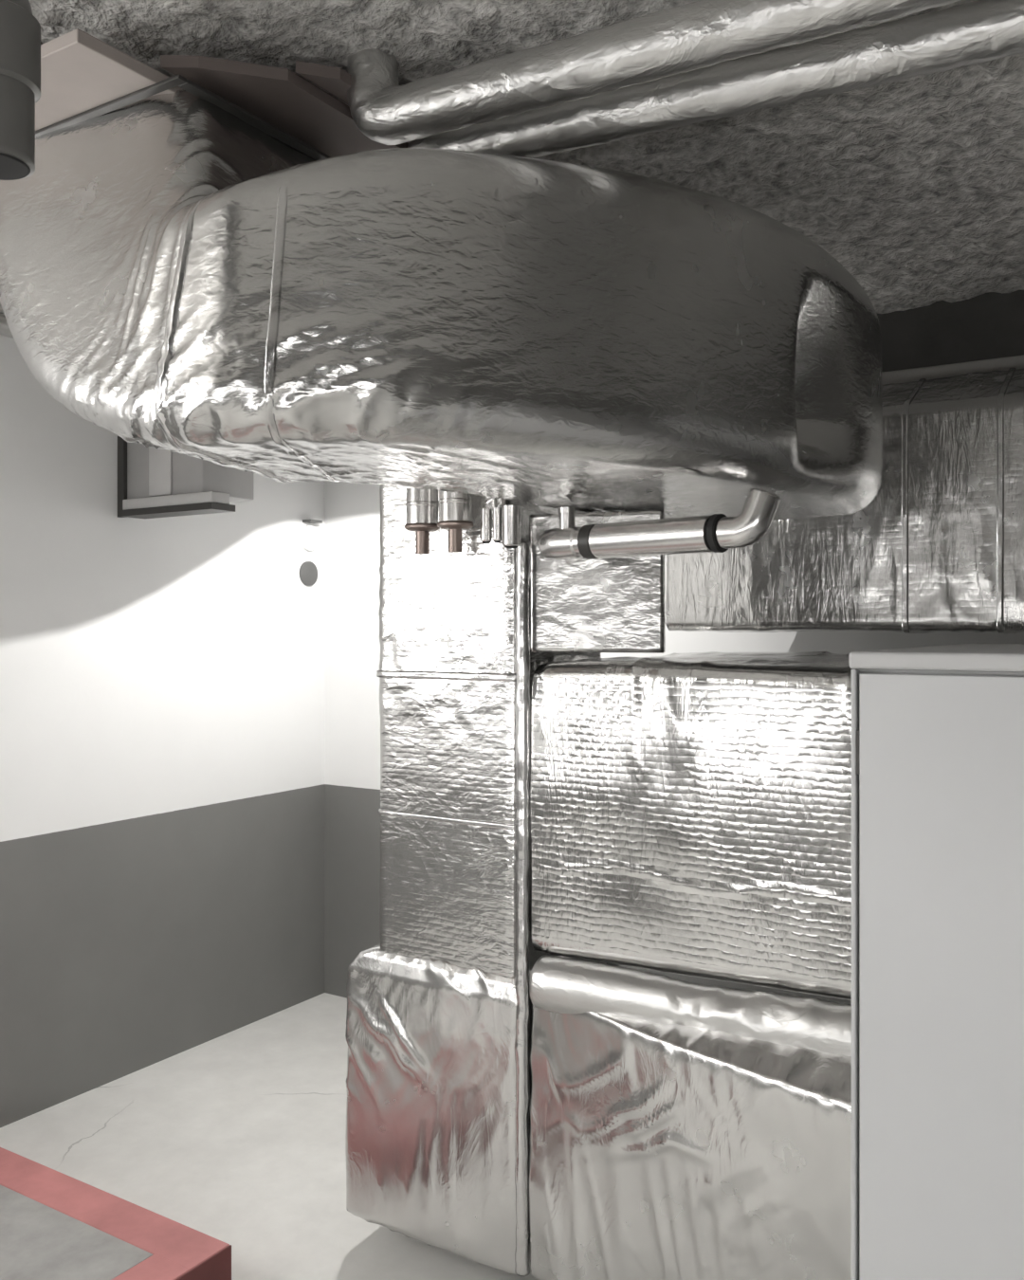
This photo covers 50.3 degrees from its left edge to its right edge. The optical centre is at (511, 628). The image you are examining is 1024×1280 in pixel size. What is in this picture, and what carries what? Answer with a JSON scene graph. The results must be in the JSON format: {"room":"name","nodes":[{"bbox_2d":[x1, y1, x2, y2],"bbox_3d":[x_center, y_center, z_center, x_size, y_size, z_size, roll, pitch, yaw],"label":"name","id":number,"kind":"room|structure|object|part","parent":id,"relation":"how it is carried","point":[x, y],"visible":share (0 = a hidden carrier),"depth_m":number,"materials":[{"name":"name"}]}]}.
{"room":"mechanical room","nodes":[
{"label":"mechanical room","id":0,"kind":"room"},
{"bbox_2d":[0,334,324,1127],"bbox_3d":[-2.229,0.225,2.653,0.100,2.750,5.315,0,0,32],"label":"wall","id":1,"kind":"structure","parent":0,"point":[162,679],"depth_m":3.94,"materials":[{"name":"white paint"}]},
{"bbox_2d":[0,313,13,338],"bbox_3d":[-1.601,-0.965,3.490,0.066,0.066,1.800,0,0,32],"label":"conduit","id":2,"kind":"object","parent":1,"relation":"attached to","point":[5,330],"visible":0.02,"depth_m":3.44,"materials":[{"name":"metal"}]},
{"bbox_2d":[117,436,253,518],"bbox_3d":[-1.130,-0.677,3.840,0.494,0.565,0.265,0,0,32],"label":"window","id":3,"kind":"structure","parent":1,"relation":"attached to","point":[153,483],"depth_m":3.76,"materials":[{"name":"metal"}]},
{"bbox_3d":[-1.383,-0.677,3.870,0.034,0.565,0.015,0,0,32],"label":"frame","id":4,"kind":"part","parent":3,"relation":"part of","materials":[{"name":"metal"}]},
{"bbox_3d":[-1.214,-0.710,3.767,0.110,0.500,0.009,0,0,32],"label":"panel","id":5,"kind":"part","parent":3,"relation":"part of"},
{"bbox_3d":[-1.157,-0.406,3.763,0.459,0.022,0.105,0,0,32],"label":"frame","id":6,"kind":"part","parent":3,"relation":"part of","materials":[{"name":"metal"}]},
{"bbox_2d":[299,561,317,585],"bbox_3d":[-0.874,-0.237,4.697,0.014,0.106,0.106,0,0,32],"label":"switch box","id":7,"kind":"object","parent":1,"relation":"attached to","point":[308,571],"visible":1,"depth_m":4.69,"materials":[{"name":"grey plastic"}]},
{"bbox_2d":[298,519,322,550],"bbox_3d":[-0.859,-0.401,4.688,0.050,0.131,0.110,0,0,32],"label":"switch box","id":8,"kind":"object","parent":1,"relation":"attached to","point":[308,537],"visible":1,"depth_m":4.68,"materials":[{"name":"white plastic"}]},
{"bbox_2d":[0,992,537,1279],"bbox_3d":[0.288,1.650,1.068,6.050,0.100,5.315,0,0,32],"label":"floor","id":9,"kind":"structure","parent":0,"point":[236,1138],"depth_m":3.35,"materials":[{"name":"concrete"}]},
{"bbox_2d":[0,1147,231,1279],"bbox_3d":[-1.364,1.524,2.643,1.274,0.151,0.620,0,0,32],"label":"concrete plinth","id":10,"kind":"object","parent":9,"relation":"on","point":[55,1225],"visible":1,"depth_m":2.59,"materials":[{"name":"red paint"}]},
{"bbox_2d":[345,484,619,1276],"bbox_3d":[-0.066,0.450,2.898,0.572,2.300,0.567,0,0,32],"label":"air duct","id":11,"kind":"object","parent":9,"relation":"on","point":[439,1017],"visible":0.55,"depth_m":2.65,"materials":[{"name":"metal"}]},
{"bbox_2d":[530,651,852,1000],"bbox_3d":[0.700,0.470,2.757,0.884,0.820,1.105,0,0,32],"label":"air duct","id":12,"kind":"object","parent":11,"relation":"attached to","point":[690,813],"visible":0.7,"depth_m":2.31,"materials":[{"name":"metal"}]},
{"bbox_2d":[529,510,665,653],"bbox_3d":[0.329,-0.106,2.745,0.314,0.323,0.609,0,0,32],"label":"duct neck","id":13,"kind":"object","parent":12,"relation":"on","point":[610,604],"visible":0.77,"depth_m":2.52,"materials":[{"name":"metal"}]},
{"bbox_2d":[528,955,851,1279],"bbox_3d":[0.552,1.166,2.518,0.883,0.868,0.925,0,0,32],"label":"air duct","id":14,"kind":"object","parent":9,"relation":"on","point":[680,1129],"visible":0.81,"depth_m":2.22,"materials":[{"name":"metal"}]},
{"bbox_2d":[848,643,1023,1279],"bbox_3d":[1.194,0.816,1.575,1.158,1.568,0.909,0,0,32],"label":"cabinet","id":15,"kind":"object","parent":9,"relation":"on","point":[938,731],"visible":1,"depth_m":1.44,"materials":[{"name":"grey metal"}]},
{"bbox_3d":[1.194,0.043,1.575,1.158,0.024,0.909,0,0,32],"label":"lid","id":16,"kind":"part","parent":15,"relation":"part of","materials":[{"name":"grey metal"}]},
{"bbox_2d":[0,0,1023,314],"bbox_3d":[0.284,-1.069,1.062,5.965,0.171,5.211,0,0,32],"label":"ceiling","id":17,"kind":"structure","parent":0,"point":[914,186],"depth_m":2.19,"materials":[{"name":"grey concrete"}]},
{"bbox_2d":[0,0,40,180],"bbox_3d":[-0.895,-0.786,1.331,0.637,0.448,0.108,0,0,1],"label":"drain pipe","id":18,"kind":"object","parent":17,"relation":"hanging from","point":[20,30],"visible":1,"depth_m":1.30,"materials":[{"name":"grey plastic"}]},
{"bbox_2d":[0,0,40,103],"bbox_3d":[-0.631,-0.700,1.325,0.108,0.090,0.108,0,0,32],"label":"socket","id":19,"kind":"object","parent":18,"relation":"attached to","point":[20,31],"depth_m":1.30,"materials":[{"name":"grey plastic"}]},
{"bbox_2d":[35,28,183,130],"bbox_3d":[-1.234,-0.960,2.408,1.745,0.120,0.640,0,0,32],"label":"board","id":20,"kind":"object","parent":17,"relation":"attached to","point":[81,72],"visible":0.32,"depth_m":1.78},
{"bbox_2d":[0,74,882,520],"bbox_3d":[0.042,-0.591,2.270,2.028,0.631,1.015,0,0,-30],"label":"air duct","id":21,"kind":"object","parent":20,"relation":"attached to","point":[181,271],"visible":0.97,"depth_m":1.77,"materials":[{"name":"metal"}]},
{"bbox_2d":[480,508,492,543],"bbox_3d":[-0.059,-0.235,2.507,0.026,0.079,0.026,0,0,32],"label":"pipe","id":22,"kind":"object","parent":21,"relation":"hanging from","point":[485,513],"visible":1,"depth_m":2.50,"materials":[{"name":"metal"}]},
{"bbox_2d":[493,507,502,543],"bbox_3d":[-0.033,-0.235,2.485,0.022,0.079,0.022,0,0,32],"label":"pipe","id":23,"kind":"object","parent":21,"relation":"hanging from","point":[497,511],"visible":1,"depth_m":2.48,"materials":[{"name":"metal"}]},
{"bbox_2d":[502,505,520,548],"bbox_3d":[-0.001,-0.228,2.447,0.042,0.094,0.042,0,0,32],"label":"pipe","id":24,"kind":"object","parent":21,"relation":"attached to","point":[511,514],"visible":1,"depth_m":2.43,"materials":[{"name":"metal"}]},
{"bbox_2d":[538,488,780,559],"bbox_3d":[0.288,-0.212,2.282,0.574,0.122,0.087,0,0,40],"label":"pipe","id":25,"kind":"object","parent":21,"relation":"attached to","point":[716,533],"visible":1,"depth_m":2.23,"materials":[{"name":"metal"}]},
{"bbox_2d":[160,54,409,157],"bbox_3d":[-0.207,-0.974,2.207,0.202,0.092,1.085,0,0,32],"label":"board","id":26,"kind":"object","parent":17,"relation":"attached to","point":[279,97],"visible":0.29,"depth_m":1.90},
{"bbox_2d":[403,488,439,554],"bbox_3d":[-0.211,-0.593,2.573,0.086,0.834,0.086,0,0,32],"label":"pipe","id":27,"kind":"object","parent":17,"relation":"hanging from","point":[422,505],"visible":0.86,"depth_m":2.54,"materials":[{"name":"metal"}]},
{"bbox_2d":[437,490,474,552],"bbox_3d":[-0.131,-0.593,2.517,0.086,0.834,0.086,0,0,32],"label":"pipe","id":28,"kind":"object","parent":17,"relation":"hanging from","point":[454,508],"visible":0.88,"depth_m":2.49,"materials":[{"name":"metal"}]},
{"bbox_2d":[347,0,959,145],"bbox_3d":[0.979,-0.934,1.255,2.886,0.172,0.100,0,0,29],"label":"pipe","id":29,"kind":"object","parent":17,"relation":"hanging from","point":[704,33],"visible":0.98,"depth_m":1.69,"materials":[{"name":"metal"}]},
{"bbox_2d":[407,0,1023,157],"bbox_3d":[1.101,-0.919,1.394,2.836,0.182,0.101,0,0,26],"label":"pipe","id":30,"kind":"object","parent":17,"relation":"hanging from","point":[971,33],"visible":0.79,"depth_m":1.71,"materials":[{"name":"metal"}]},
{"bbox_2d":[324,480,1023,1005],"bbox_3d":[1.678,0.225,3.275,5.850,2.750,0.100,0,0,32],"label":"wall","id":31,"kind":"structure","parent":0,"point":[352,511],"depth_m":4.69,"materials":[{"name":"white paint"}]},
{"bbox_2d":[664,367,1023,633],"bbox_3d":[1.736,-0.342,2.850,2.706,0.774,0.553,0,0,32],"label":"air duct","id":32,"kind":"object","parent":31,"relation":"attached to","point":[939,546],"visible":0.75,"depth_m":2.98,"materials":[{"name":"metal"}]},
{"bbox_2d":[876,290,1023,372],"bbox_3d":[2.463,-0.923,2.692,3.900,0.214,0.050,0,0,32],"label":"beam","id":33,"kind":"structure","parent":31,"relation":"attached to","point":[990,325],"depth_m":3.36,"materials":[{"name":"concrete"}]},
{"bbox_2d":[881,354,1023,384],"bbox_3d":[1.635,-0.785,3.207,5.850,0.060,0.060,0,0,32],"label":"trim","id":34,"kind":"structure","parent":31,"relation":"attached to","point":[1017,361],"depth_m":3.35,"materials":[{"name":"paint"}]}
]}

